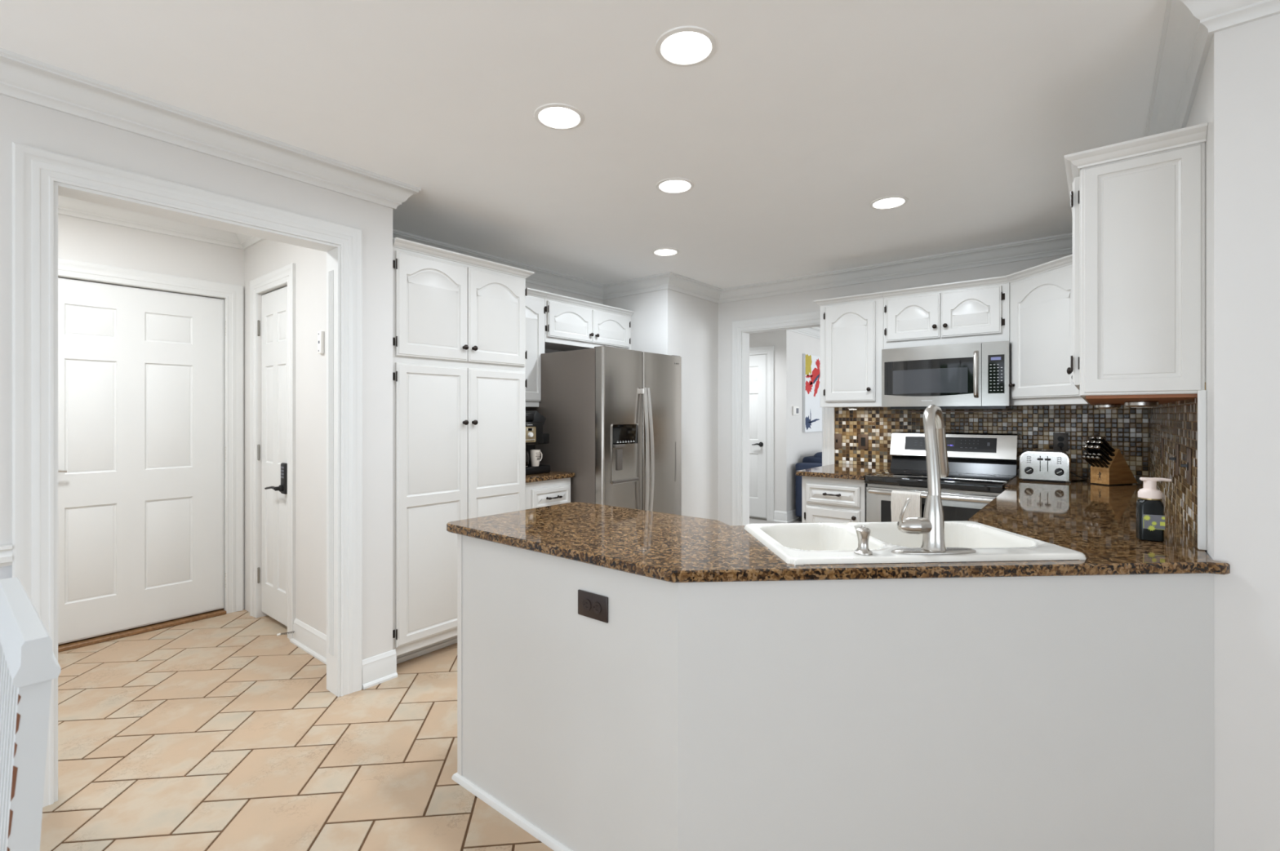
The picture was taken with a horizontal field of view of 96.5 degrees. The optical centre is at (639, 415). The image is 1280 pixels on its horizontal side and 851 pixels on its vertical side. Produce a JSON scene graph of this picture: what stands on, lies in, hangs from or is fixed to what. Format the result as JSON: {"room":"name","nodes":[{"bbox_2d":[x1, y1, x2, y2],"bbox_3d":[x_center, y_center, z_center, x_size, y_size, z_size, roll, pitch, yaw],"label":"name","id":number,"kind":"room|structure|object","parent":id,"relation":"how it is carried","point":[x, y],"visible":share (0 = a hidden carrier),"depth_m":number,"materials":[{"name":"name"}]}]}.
{"room":"kitchen","nodes":[
{"label":"kitchen","id":0,"kind":"room"},
{"bbox_2d":[57,213,244,609],"bbox_3d":[-3.401,0.044,3.007,0.130,2.520,2.220,0,0,39],"label":"wall","id":1,"kind":"structure","parent":0,"point":[79,239],"depth_m":3.43,"materials":[{"name":"paint"}]},
{"bbox_2d":[57,277,224,644],"bbox_3d":[-3.002,0.257,3.401,0.098,2.035,0.935,0,0,39],"label":"door","id":2,"kind":"structure","parent":1,"relation":"in","point":[141,371],"depth_m":3.41,"materials":[{"name":"paint"}]},
{"bbox_2d":[57,608,226,653],"bbox_3d":[-3.037,1.293,3.411,0.112,0.022,0.922,0,0,39],"label":"trim","id":3,"kind":"structure","parent":1,"relation":"attached to","point":[85,642],"depth_m":3.40,"materials":[{"name":"brown wood"}]},
{"bbox_2d":[57,257,243,613],"bbox_3d":[-3.037,0.221,3.411,0.110,2.166,1.114,0,0,39],"label":"trim","id":4,"kind":"structure","parent":1,"relation":"attached to","point":[233,294],"depth_m":3.76,"materials":[{"name":"paint"}]},
{"bbox_2d":[57,195,264,249],"bbox_3d":[-2.717,-1.162,2.469,1.610,0.108,2.200,0,0,39],"label":"trim","id":5,"kind":"structure","parent":1,"relation":"attached to","point":[68,206],"depth_m":3.42,"materials":[{"name":"paint"}]},
{"bbox_2d":[0,94,392,660],"bbox_3d":[-2.671,0.084,1.151,0.115,2.440,4.445,0,0,39],"label":"wall","id":6,"kind":"structure","parent":0,"point":[23,122],"depth_m":2.51,"materials":[{"name":"paint"}]},
{"bbox_2d":[0,544,12,567],"bbox_3d":[-3.018,0.452,0.609,0.024,0.068,3.165,0,0,39],"label":"trim","id":7,"kind":"structure","parent":6,"relation":"attached to","point":[6,551],"depth_m":1.83,"materials":[{"name":"paint"}]},
{"bbox_2d":[0,565,12,579],"bbox_3d":[-3.023,0.828,0.620,0.003,0.687,3.155,0,0,39],"label":"trim","id":8,"kind":"structure","parent":6,"relation":"attached to","point":[6,572],"depth_m":1.84,"materials":[{"name":"paint"}]},
{"bbox_2d":[12,142,362,808],"bbox_3d":[-1.729,0.212,2.322,0.155,2.184,1.120,0,0,39],"label":"trim","id":9,"kind":"structure","parent":6,"relation":"attached to","point":[39,176],"depth_m":1.96,"materials":[{"name":"paint"}]},
{"bbox_2d":[328,270,333,656],"bbox_3d":[-1.450,0.224,2.681,0.050,1.800,0.008,0,0,39],"label":"trim","id":10,"kind":"structure","parent":6,"relation":"attached to","point":[331,274],"depth_m":2.67,"materials":[{"name":"paint"}]},
{"bbox_2d":[362,649,397,689],"bbox_3d":[-2.612,1.238,1.112,0.026,0.132,4.457,0,0,39],"label":"baseboard","id":11,"kind":"structure","parent":6,"relation":"attached to","point":[378,669],"depth_m":2.78,"materials":[{"name":"paint"}]},
{"bbox_2d":[244,239,326,635],"bbox_3d":[-2.039,0.044,3.416,1.740,2.520,0.125,0,0,39],"label":"wall","id":12,"kind":"structure","parent":0,"point":[266,256],"depth_m":3.23,"materials":[{"name":"paint"}]},
{"bbox_2d":[257,286,287,626],"bbox_3d":[-2.265,0.249,3.515,0.522,2.045,0.104,0,0,39],"label":"door","id":13,"kind":"structure","parent":12,"relation":"in","point":[273,304],"depth_m":3.52,"materials":[{"name":"paint"}]},
{"bbox_2d":[249,262,295,639],"bbox_3d":[-2.263,0.215,3.503,0.698,2.177,0.020,0,0,39],"label":"trim","id":14,"kind":"structure","parent":12,"relation":"attached to","point":[286,274],"depth_m":3.40,"materials":[{"name":"paint"}]},
{"bbox_2d":[276,631,294,636],"bbox_3d":[-2.013,1.242,3.244,0.087,0.013,0.017,0,0,-32],"label":"door stop","id":15,"kind":"object","parent":12,"relation":"attached to","point":[278,634],"visible":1,"depth_m":3.24,"materials":[{"name":"silver metal"}]},
{"bbox_2d":[289,618,326,665],"bbox_3d":[-2.798,1.238,2.767,2.725,0.132,0.651,0,0,-15],"label":"baseboard","id":16,"kind":"structure","parent":12,"relation":"attached to","point":[308,639],"depth_m":3.13,"materials":[{"name":"paint"}]},
{"bbox_2d":[317,331,324,354],"bbox_3d":[-1.711,-0.388,3.059,0.048,0.120,0.020,0,0,39],"label":"light switch","id":17,"kind":"object","parent":12,"relation":"attached to","point":[320,334],"visible":1,"depth_m":3.05,"materials":[{"name":"white plastic"}]},
{"bbox_2d":[40,518,801,850],"bbox_3d":[1.260,1.334,3.145,8.220,0.060,12.720,0,0,39],"label":"floor","id":18,"kind":"structure","parent":0,"point":[221,733],"depth_m":2.20,"materials":[{"name":"tile"}]},
{"bbox_2d":[0,577,61,850],"bbox_3d":[-1.144,0.805,0.750,0.462,0.998,0.494,0,0,39],"label":"dining chair","id":19,"kind":"object","parent":18,"relation":"on","point":[28,664],"visible":1,"depth_m":0.79,"materials":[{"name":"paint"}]},
{"bbox_2d":[392,237,534,664],"bbox_3d":[-1.211,0.210,3.407,0.741,2.187,0.893,0,0,39],"label":"pantry cabinet","id":20,"kind":"object","parent":18,"relation":"on","point":[460,354],"visible":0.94,"depth_m":3.07,"materials":[{"name":"paint"}]},
{"bbox_2d":[525,477,570,509],"bbox_3d":[-0.812,0.863,3.868,0.673,0.883,0.400,0,0,39],"label":"base cabinet","id":21,"kind":"object","parent":18,"relation":"on","point":[557,491],"visible":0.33,"depth_m":3.67,"materials":[{"name":"paint"}]},
{"bbox_2d":[525,471,574,483],"bbox_3d":[-0.841,0.405,3.904,0.705,0.030,0.416,0,0,39],"label":"countertop","id":22,"kind":"structure","parent":21,"relation":"on","point":[553,475],"depth_m":3.69,"materials":[{"name":"stone"}]},
{"bbox_2d":[525,410,550,475],"bbox_3d":[-0.795,0.181,3.811,0.342,0.417,0.300,0,0,39],"label":"coffee maker","id":23,"kind":"object","parent":22,"relation":"on","point":[535,421],"visible":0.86,"depth_m":3.74,"materials":[{"name":"black plastic"}]},
{"bbox_2d":[529,449,542,466],"bbox_3d":[-0.691,0.284,3.782,0.069,0.108,0.086,0,0,7],"label":"mug","id":24,"kind":"object","parent":23,"relation":"on","point":[535,455],"visible":1,"depth_m":3.75,"materials":[{"name":"ceramic"}]},
{"bbox_2d":[525,346,681,515],"bbox_3d":[-0.278,0.426,4.308,0.954,1.755,0.900,0,0,39],"label":"refrigerator","id":25,"kind":"object","parent":18,"relation":"on","point":[612,415],"visible":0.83,"depth_m":3.92,"materials":[{"name":"metal"}]},
{"bbox_2d":[795,452,822,522],"bbox_3d":[2.873,0.884,7.437,0.950,0.840,1.950,0,0,39],"label":"sofa","id":26,"kind":"object","parent":18,"relation":"on","point":[810,462],"visible":0.09,"depth_m":6.95,"materials":[{"name":"blue fabric"}]},
{"bbox_2d":[813,452,822,458],"bbox_3d":[2.456,0.664,7.278,0.260,0.400,0.720,0,0,39],"label":"cushion","id":27,"kind":"object","parent":26,"relation":"on","point":[818,455],"depth_m":7.04,"materials":[{"name":"blue fabric"}]},
{"bbox_2d":[451,534,1213,850],"bbox_3d":[0.451,0.863,1.830,2.285,0.883,0.957,0,0,14],"label":"base cabinet","id":28,"kind":"object","parent":18,"relation":"on","point":[1030,713],"visible":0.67,"depth_m":1.50,"materials":[{"name":"paint"}]},
{"bbox_2d":[577,589,608,623],"bbox_3d":[-0.136,0.544,1.624,0.116,0.072,0.009,0,0,39],"label":"wall outlet","id":29,"kind":"object","parent":28,"relation":"attached to","point":[595,606],"visible":1,"depth_m":1.62,"materials":[{"name":"plastic"}]},
{"bbox_2d":[582,599,591,611],"bbox_3d":[-0.152,0.544,1.635,0.034,0.034,0.003,0,0,39],"label":"receptacle","id":30,"kind":"object","parent":29,"relation":"attached to","point":[586,603],"depth_m":1.63,"materials":[{"name":"plastic"}]},
{"bbox_2d":[591,601,601,613],"bbox_3d":[-0.122,0.544,1.610,0.034,0.034,0.003,0,0,39],"label":"receptacle","id":31,"kind":"object","parent":29,"relation":"attached to","point":[596,606],"depth_m":1.61,"materials":[{"name":"plastic"}]},
{"bbox_2d":[801,475,866,523],"bbox_3d":[1.511,0.863,4.109,0.428,0.883,0.803,0,0,39],"label":"base cabinet","id":32,"kind":"object","parent":18,"relation":"on","point":[824,500],"visible":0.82,"depth_m":3.82,"materials":[{"name":"paint"}]},
{"bbox_2d":[795,463,891,479],"bbox_3d":[1.510,0.405,4.128,0.460,0.030,0.794,0,0,39],"label":"countertop","id":33,"kind":"structure","parent":32,"relation":"on","point":[855,472],"depth_m":3.95,"materials":[{"name":"stone"}]},
{"bbox_2d":[864,431,1018,522],"bbox_3d":[1.948,0.714,3.699,0.772,1.180,0.814,0,0,39],"label":"range","id":34,"kind":"object","parent":18,"relation":"on","point":[980,465],"visible":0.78,"depth_m":3.70,"materials":[{"name":"silver metal"}]},
{"bbox_2d":[890,490,921,521],"bbox_3d":[1.614,0.609,3.462,0.169,0.290,0.045,0,0,39],"label":"dish towel","id":35,"kind":"object","parent":34,"relation":"hanging from","point":[913,509],"visible":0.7,"depth_m":3.45,"materials":[{"name":"fabric"}]},
{"bbox_2d":[864,468,1017,493],"bbox_3d":[1.949,0.415,3.694,0.764,0.053,0.670,0,0,39],"label":"cooktop","id":36,"kind":"object","parent":34,"relation":"in","point":[958,481],"depth_m":3.53,"materials":[{"name":"black glass"}]},
{"bbox_3d":[2.141,0.863,2.763,0.590,0.883,2.090,0,0,39],"label":"base cabinet","id":37,"kind":"object","parent":18,"relation":"on","visible":0},
{"bbox_2d":[446,475,1230,582],"bbox_3d":[1.174,0.405,2.721,2.117,0.030,3.392,0,0,39],"label":"countertop","id":38,"kind":"structure","parent":37,"relation":"on","point":[1097,522],"depth_m":1.76,"materials":[{"name":"stone"}]},
{"bbox_2d":[743,520,1086,564],"bbox_3d":[0.786,0.472,1.758,0.835,0.194,0.500,0,0,-4],"label":"sink","id":39,"kind":"object","parent":38,"relation":"in","point":[829,543],"visible":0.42,"depth_m":1.83,"materials":[{"name":"white ceramic"}]},
{"bbox_2d":[853,525,872,555],"bbox_3d":[0.604,0.337,1.556,0.047,0.076,0.068,0,0,-4],"label":"soap dispenser","id":40,"kind":"object","parent":39,"relation":"on","point":[863,533],"visible":1,"depth_m":1.53,"materials":[{"name":"silver metal"}]},
{"bbox_2d":[891,404,975,555],"bbox_3d":[0.850,0.172,1.604,0.321,0.405,0.156,0,0,-41],"label":"faucet","id":41,"kind":"object","parent":38,"relation":"on","point":[931,526],"visible":1,"depth_m":1.55,"materials":[{"name":"silver metal"}]},
{"bbox_2d":[1018,448,1070,483],"bbox_3d":[2.401,0.299,3.392,0.246,0.181,0.224,0,0,36],"label":"toaster","id":42,"kind":"object","parent":38,"relation":"on","point":[1034,464],"visible":1,"depth_m":3.32,"materials":[{"name":"silver metal"}]},
{"bbox_2d":[1090,448,1137,485],"bbox_3d":[2.674,0.289,3.221,0.226,0.200,0.098,0,0,-17],"label":"knife block","id":43,"kind":"object","parent":38,"relation":"on","point":[1117,473],"visible":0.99,"depth_m":3.17,"materials":[{"name":"brown wood"}]},
{"bbox_2d":[1081,444,1093,453],"bbox_3d":[2.554,0.223,3.214,0.153,0.115,0.032,0,0,-17],"label":"kitchen knife","id":44,"kind":"object","parent":43,"relation":"in","point":[1085,446],"visible":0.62,"depth_m":3.19,"materials":[{"name":"black plastic"}]},
{"bbox_2d":[1084,440,1092,445],"bbox_3d":[2.572,0.197,3.220,0.153,0.115,0.032,0,0,-17],"label":"kitchen knife","id":45,"kind":"object","parent":43,"relation":"in","point":[1087,442],"visible":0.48,"depth_m":3.19,"materials":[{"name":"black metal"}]},
{"bbox_2d":[1081,455,1095,466],"bbox_3d":[2.541,0.274,3.216,0.122,0.090,0.020,0,0,-17],"label":"steak knife","id":46,"kind":"object","parent":43,"relation":"in","point":[1084,457],"visible":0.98,"depth_m":3.20,"materials":[{"name":"black plastic"}]},
{"bbox_2d":[1086,456,1099,467],"bbox_3d":[2.548,0.274,3.194,0.122,0.090,0.020,0,0,-17],"label":"steak knife","id":47,"kind":"object","parent":43,"relation":"in","point":[1089,458],"visible":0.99,"depth_m":3.18,"materials":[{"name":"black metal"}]},
{"bbox_2d":[1088,435,1097,440],"bbox_3d":[2.593,0.174,3.212,0.153,0.115,0.032,0,0,-17],"label":"kitchen knife","id":48,"kind":"object","parent":43,"relation":"in","point":[1091,437],"visible":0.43,"depth_m":3.18,"materials":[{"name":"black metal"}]},
{"bbox_2d":[1088,444,1106,460],"bbox_3d":[2.564,0.223,3.184,0.153,0.115,0.032,0,0,-17],"label":"kitchen knife","id":49,"kind":"object","parent":43,"relation":"in","point":[1090,446],"visible":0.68,"depth_m":3.16,"materials":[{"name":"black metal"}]},
{"bbox_2d":[1090,456,1104,467],"bbox_3d":[2.555,0.274,3.172,0.122,0.090,0.020,0,0,-17],"label":"steak knife","id":50,"kind":"object","parent":43,"relation":"in","point":[1093,458],"visible":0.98,"depth_m":3.16,"materials":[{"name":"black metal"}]},
{"bbox_2d":[1090,440,1109,455],"bbox_3d":[2.582,0.197,3.189,0.153,0.115,0.032,0,0,-17],"label":"kitchen knife","id":51,"kind":"object","parent":43,"relation":"in","point":[1093,442],"visible":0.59,"depth_m":3.17,"materials":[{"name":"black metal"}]},
{"bbox_2d":[1095,457,1108,467],"bbox_3d":[2.562,0.274,3.149,0.122,0.090,0.020,0,0,-17],"label":"steak knife","id":52,"kind":"object","parent":43,"relation":"in","point":[1098,459],"visible":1,"depth_m":3.14,"materials":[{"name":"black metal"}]},
{"bbox_2d":[1093,444,1112,461],"bbox_3d":[2.573,0.223,3.155,0.153,0.115,0.032,0,0,-17],"label":"kitchen knife","id":53,"kind":"object","parent":43,"relation":"in","point":[1098,448],"visible":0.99,"depth_m":3.14,"materials":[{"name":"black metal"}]},
{"bbox_2d":[1097,453,1110,465],"bbox_3d":[2.574,0.257,3.153,0.122,0.090,0.020,0,0,-17],"label":"steak knife","id":54,"kind":"object","parent":43,"relation":"in","point":[1100,455],"visible":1,"depth_m":3.14,"materials":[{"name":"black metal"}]},
{"bbox_2d":[1096,440,1115,456],"bbox_3d":[2.591,0.197,3.161,0.153,0.115,0.032,0,0,-17],"label":"kitchen knife","id":55,"kind":"object","parent":43,"relation":"in","point":[1100,443],"visible":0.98,"depth_m":3.15,"materials":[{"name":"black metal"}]},
{"bbox_2d":[1096,435,1115,452],"bbox_3d":[2.604,0.174,3.175,0.153,0.115,0.032,0,0,-17],"label":"kitchen knife","id":56,"kind":"object","parent":43,"relation":"in","point":[1099,437],"visible":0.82,"depth_m":3.16,"materials":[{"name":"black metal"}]},
{"bbox_2d":[1136,477,1171,542],"bbox_3d":[1.595,0.292,1.771,0.080,0.195,0.057,0,0,27],"label":"soap bottle","id":57,"kind":"object","parent":38,"relation":"on","point":[1150,517],"visible":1,"depth_m":1.76,"materials":[{"name":"black plastic"}]},
{"bbox_2d":[525,282,603,353],"bbox_3d":[-1.115,0.084,4.245,0.140,2.440,2.325,0,0,39],"label":"wall","id":58,"kind":"structure","parent":0,"point":[531,286],"depth_m":4.69,"materials":[{"name":"paint"}]},
{"bbox_2d":[525,288,548,407],"bbox_3d":[-0.955,-0.469,4.038,0.368,0.827,0.486,0,0,39],"label":"upper cabinet","id":59,"kind":"object","parent":58,"relation":"attached to","point":[535,300],"visible":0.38,"depth_m":4.04,"materials":[{"name":"paint"}]},
{"bbox_2d":[544,292,634,351],"bbox_3d":[-0.491,-0.706,4.605,0.381,0.354,0.977,0,0,39],"label":"upper cabinet","id":60,"kind":"object","parent":58,"relation":"attached to","point":[571,324],"visible":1,"depth_m":4.44,"materials":[{"name":"paint"}]},
{"bbox_2d":[0,0,1167,288],"bbox_3d":[0.302,-1.186,0.758,6.720,0.100,7.800,0,0,39],"label":"ceiling","id":61,"kind":"structure","parent":0,"point":[803,115],"depth_m":2.10,"materials":[{"name":"paint"}]},
{"bbox_2d":[533,102,584,130],"bbox_3d":[-0.307,-1.133,2.175,0.192,0.006,0.192,0,0,39],"label":"recessed light","id":62,"kind":"object","parent":61,"relation":"in","point":[555,116],"visible":1,"depth_m":2.17,"materials":[{"name":"white"}]},
{"bbox_2d":[652,248,679,256],"bbox_3d":[0.178,-1.133,3.976,0.192,0.006,0.192,0,0,39],"label":"recessed light","id":63,"kind":"object","parent":61,"relation":"in","point":[660,251],"visible":1,"depth_m":3.97,"materials":[{"name":"white"}]},
{"bbox_2d":[655,177,694,193],"bbox_3d":[0.173,-1.133,2.827,0.192,0.006,0.192,0,0,39],"label":"recessed light","id":64,"kind":"object","parent":61,"relation":"in","point":[669,185],"visible":1,"depth_m":2.82,"materials":[{"name":"white"}]},
{"bbox_2d":[654,26,717,66],"bbox_3d":[0.142,-1.133,1.762,0.192,0.006,0.192,0,0,39],"label":"recessed light","id":65,"kind":"object","parent":61,"relation":"in","point":[682,46],"visible":1,"depth_m":1.75,"materials":[{"name":"white plastic"}]},
{"bbox_2d":[869,195,908,209],"bbox_3d":[1.329,-1.133,3.052,0.192,0.006,0.192,0,0,39],"label":"recessed light","id":66,"kind":"object","parent":61,"relation":"in","point":[890,202],"visible":1,"depth_m":3.05,"materials":[{"name":"white"}]},
{"bbox_2d":[603,288,718,520],"bbox_3d":[0.178,0.084,5.280,0.855,2.440,0.910,0,0,39],"label":"wall","id":67,"kind":"structure","parent":0,"point":[667,322],"depth_m":4.93,"materials":[{"name":"paint"}]},
{"bbox_2d":[749,329,790,519],"bbox_3d":[1.007,0.084,7.591,2.050,2.440,0.110,0,0,39],"label":"wall","id":68,"kind":"structure","parent":0,"point":[780,340],"depth_m":6.96,"materials":[{"name":"paint"}]},
{"bbox_2d":[749,354,766,519],"bbox_3d":[1.257,0.277,7.284,0.768,2.050,0.095,0,0,39],"label":"door","id":69,"kind":"structure","parent":68,"relation":"in","point":[757,363],"depth_m":7.13,"materials":[{"name":"paint"}]},
{"bbox_2d":[749,346,773,521],"bbox_3d":[1.268,0.228,7.298,0.956,2.152,0.020,0,0,39],"label":"trim","id":70,"kind":"structure","parent":68,"relation":"attached to","point":[768,350],"depth_m":7.02,"materials":[{"name":"paint"}]},
{"bbox_2d":[790,331,822,511],"bbox_3d":[2.707,0.084,8.155,0.110,2.440,2.900,0,0,39],"label":"wall","id":71,"kind":"structure","parent":0,"point":[802,445],"depth_m":7.19,"materials":[{"name":"paint"}]},
{"bbox_2d":[773,509,798,523],"bbox_3d":[2.655,1.238,8.109,0.184,0.132,3.036,0,0,39],"label":"baseboard","id":72,"kind":"structure","parent":71,"relation":"attached to","point":[788,517],"depth_m":6.95,"materials":[{"name":"paint"}]},
{"bbox_2d":[791,406,799,415],"bbox_3d":[1.934,-0.051,7.089,0.024,0.110,0.170,0,0,39],"label":"thermostat","id":73,"kind":"object","parent":71,"relation":"attached to","point":[795,410],"visible":1,"depth_m":7.06,"materials":[{"name":"white plastic"}]},
{"bbox_2d":[786,327,820,339],"bbox_3d":[1.924,-1.082,8.653,2.146,0.108,3.106,0,0,39],"label":"trim","id":74,"kind":"structure","parent":71,"relation":"attached to","point":[815,332],"depth_m":7.36,"materials":[{"name":"paint"}]},
{"bbox_2d":[802,353,822,432],"bbox_3d":[2.376,-0.279,7.624,0.037,1.004,0.920,0,0,39],"label":"painting","id":75,"kind":"object","parent":71,"relation":"attached to","point":[811,409],"visible":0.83,"depth_m":7.42,"materials":[{"name":"paper"}]},
{"bbox_2d":[718,253,1088,525],"bbox_3d":[1.921,0.084,4.384,2.985,2.440,0.120,0,0,39],"label":"wall","id":76,"kind":"structure","parent":0,"point":[802,302],"depth_m":4.95,"materials":[{"name":"paint"}]},
{"bbox_2d":[731,311,835,525],"bbox_3d":[1.237,0.230,4.924,0.936,2.149,0.143,0,0,39],"label":"trim","id":77,"kind":"structure","parent":76,"relation":"attached to","point":[740,330],"depth_m":5.12,"materials":[{"name":"paint"}]},
{"bbox_2d":[834,433,841,448],"bbox_3d":[1.571,0.209,4.564,0.078,0.118,0.024,0,0,39],"label":"light switch","id":78,"kind":"object","parent":76,"relation":"attached to","point":[837,437],"visible":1,"depth_m":4.56,"materials":[{"name":"black plastic"}]},
{"bbox_2d":[813,292,883,408],"bbox_3d":[1.617,-0.462,4.308,0.497,0.808,0.381,0,0,39],"label":"upper cabinet","id":79,"kind":"object","parent":76,"relation":"attached to","point":[851,327],"visible":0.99,"depth_m":4.17,"materials":[{"name":"paint"}]},
{"bbox_2d":[848,407,857,409],"bbox_3d":[1.593,-0.048,4.276,0.070,0.018,0.070,0,0,39],"label":"puck light","id":80,"kind":"object","parent":79,"relation":"attached to","point":[849,408],"visible":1,"depth_m":4.25,"materials":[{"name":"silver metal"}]},
{"bbox_2d":[857,434,868,449],"bbox_3d":[1.736,0.209,4.440,0.078,0.118,0.009,0,0,39],"label":"light switch","id":81,"kind":"object","parent":76,"relation":"attached to","point":[863,439],"visible":1,"depth_m":4.44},
{"bbox_2d":[881,275,1009,349],"bbox_3d":[2.105,-0.662,3.915,0.754,0.408,0.381,0,0,39],"label":"upper cabinet","id":82,"kind":"object","parent":76,"relation":"attached to","point":[978,310],"visible":0.97,"depth_m":3.77,"materials":[{"name":"paint"}]},
{"bbox_2d":[881,341,1014,409],"bbox_3d":[2.079,-0.247,3.872,0.750,0.418,0.459,0,0,39],"label":"microwave","id":83,"kind":"object","parent":82,"relation":"attached to","point":[971,375],"visible":0.99,"depth_m":3.70,"materials":[{"name":"silver metal"}]},
{"bbox_2d":[908,410,1022,413],"bbox_3d":[2.263,-0.024,4.007,0.700,0.012,0.021,0,0,39],"label":"rail","id":84,"kind":"object","parent":76,"relation":"attached to","point":[911,411],"visible":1,"depth_m":3.95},
{"bbox_2d":[835,404,1149,479],"bbox_3d":[2.282,0.146,4.012,1.940,0.485,0.008,0,0,39],"label":"backsplash","id":85,"kind":"structure","parent":76,"relation":"attached to","point":[1126,429],"depth_m":3.78,"materials":[{"name":"tile"}]},
{"bbox_2d":[1053,432,1068,451],"bbox_3d":[2.700,0.174,3.664,0.078,0.118,0.009,0,0,39],"label":"wall outlet","id":86,"kind":"object","parent":76,"relation":"attached to","point":[1060,440],"visible":0.94,"depth_m":3.66,"materials":[{"name":"grey plastic"}]},
{"bbox_2d":[1057,436,1063,441],"bbox_3d":[2.699,0.154,3.662,0.034,0.034,0.003,0,0,39],"label":"receptacle","id":87,"kind":"object","parent":86,"relation":"attached to","point":[1059,438],"depth_m":3.66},
{"bbox_2d":[1057,442,1063,448],"bbox_3d":[2.699,0.194,3.662,0.034,0.034,0.003,0,0,39],"label":"receptacle","id":88,"kind":"object","parent":86,"relation":"attached to","point":[1060,445],"depth_m":3.66,"materials":[{"name":"black plastic"}]},
{"bbox_2d":[1060,447,1087,480],"bbox_3d":[2.663,0.296,3.495,0.092,0.186,0.339,0,0,27],"label":"power cord","id":89,"kind":"object","parent":86,"relation":"attached to","point":[1083,479],"visible":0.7,"depth_m":3.45,"materials":[{"name":"black plastic"}]},
{"bbox_2d":[1186,13,1279,850],"bbox_3d":[3.408,0.084,1.650,2.760,2.440,2.515,0,0,39],"label":"wall","id":90,"kind":"structure","parent":0,"point":[1237,94],"depth_m":1.50,"materials":[{"name":"paint"}]},
{"bbox_2d":[0,0,1279,303],"bbox_3d":[-0.311,-1.082,2.369,7.726,0.108,5.691,0,0,-3],"label":"trim","id":91,"kind":"structure","parent":90,"relation":"attached to","point":[1189,27],"depth_m":2.23,"materials":[{"name":"paint"}]},
{"bbox_2d":[1005,253,1093,406],"bbox_3d":[2.563,-0.462,3.331,0.551,0.808,0.967,0,0,-6],"label":"upper cabinet","id":92,"kind":"object","parent":90,"relation":"attached to","point":[1041,295],"visible":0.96,"depth_m":3.30,"materials":[{"name":"paint"}]},
{"bbox_2d":[1064,122,1208,404],"bbox_3d":[1.971,-0.441,2.338,0.340,0.778,1.571,0,0,39],"label":"upper cabinet","id":93,"kind":"object","parent":90,"relation":"attached to","point":[1138,206],"visible":1,"depth_m":1.74,"materials":[{"name":"paint"}]},
{"bbox_2d":[1093,404,1120,408],"bbox_3d":[2.249,-0.040,2.747,0.100,0.024,0.100,0,0,39],"label":"puck light","id":94,"kind":"object","parent":93,"relation":"attached to","point":[1096,406],"visible":1,"depth_m":2.71,"materials":[{"name":"silver metal"}]},
{"bbox_2d":[1124,400,1159,408],"bbox_3d":[1.916,-0.040,2.181,0.100,0.024,0.100,0,0,39],"label":"puck light","id":95,"kind":"object","parent":93,"relation":"attached to","point":[1146,404],"visible":0.98,"depth_m":2.15,"materials":[{"name":"silver metal"}]},
{"bbox_2d":[1160,438,1164,464],"bbox_3d":[2.447,0.169,2.677,0.009,0.118,0.078,0,0,39],"label":"wall outlet","id":96,"kind":"object","parent":90,"relation":"attached to","point":[1162,446],"visible":1,"depth_m":2.65,"materials":[{"name":"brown plastic"}]},
{"bbox_2d":[1169,444,1179,475],"bbox_3d":[2.027,0.169,2.168,0.024,0.118,0.078,0,0,39],"label":"light switch","id":97,"kind":"object","parent":90,"relation":"attached to","point":[1176,459],"visible":1,"depth_m":2.15,"materials":[{"name":"black plastic"}]},
{"bbox_2d":[1149,382,1205,542],"bbox_3d":[2.337,0.146,2.527,0.008,0.485,2.237,0,0,39],"label":"backsplash","id":98,"kind":"structure","parent":90,"relation":"attached to","point":[1175,422],"depth_m":2.18,"materials":[{"name":"tile"}]},
{"bbox_2d":[1180,448,1191,485],"bbox_3d":[1.792,0.169,1.876,0.024,0.118,0.078,0,0,39],"label":"light switch","id":99,"kind":"object","parent":90,"relation":"attached to","point":[1188,465],"visible":1,"depth_m":1.85,"materials":[{"name":"black plastic"}]},
{"bbox_2d":[1197,390,1206,551],"bbox_3d":[1.624,0.159,1.650,0.018,0.460,0.023,0,0,39],"label":"trim","id":100,"kind":"structure","parent":90,"relation":"attached to","point":[1202,394],"depth_m":1.64,"materials":[{"name":"paint"}]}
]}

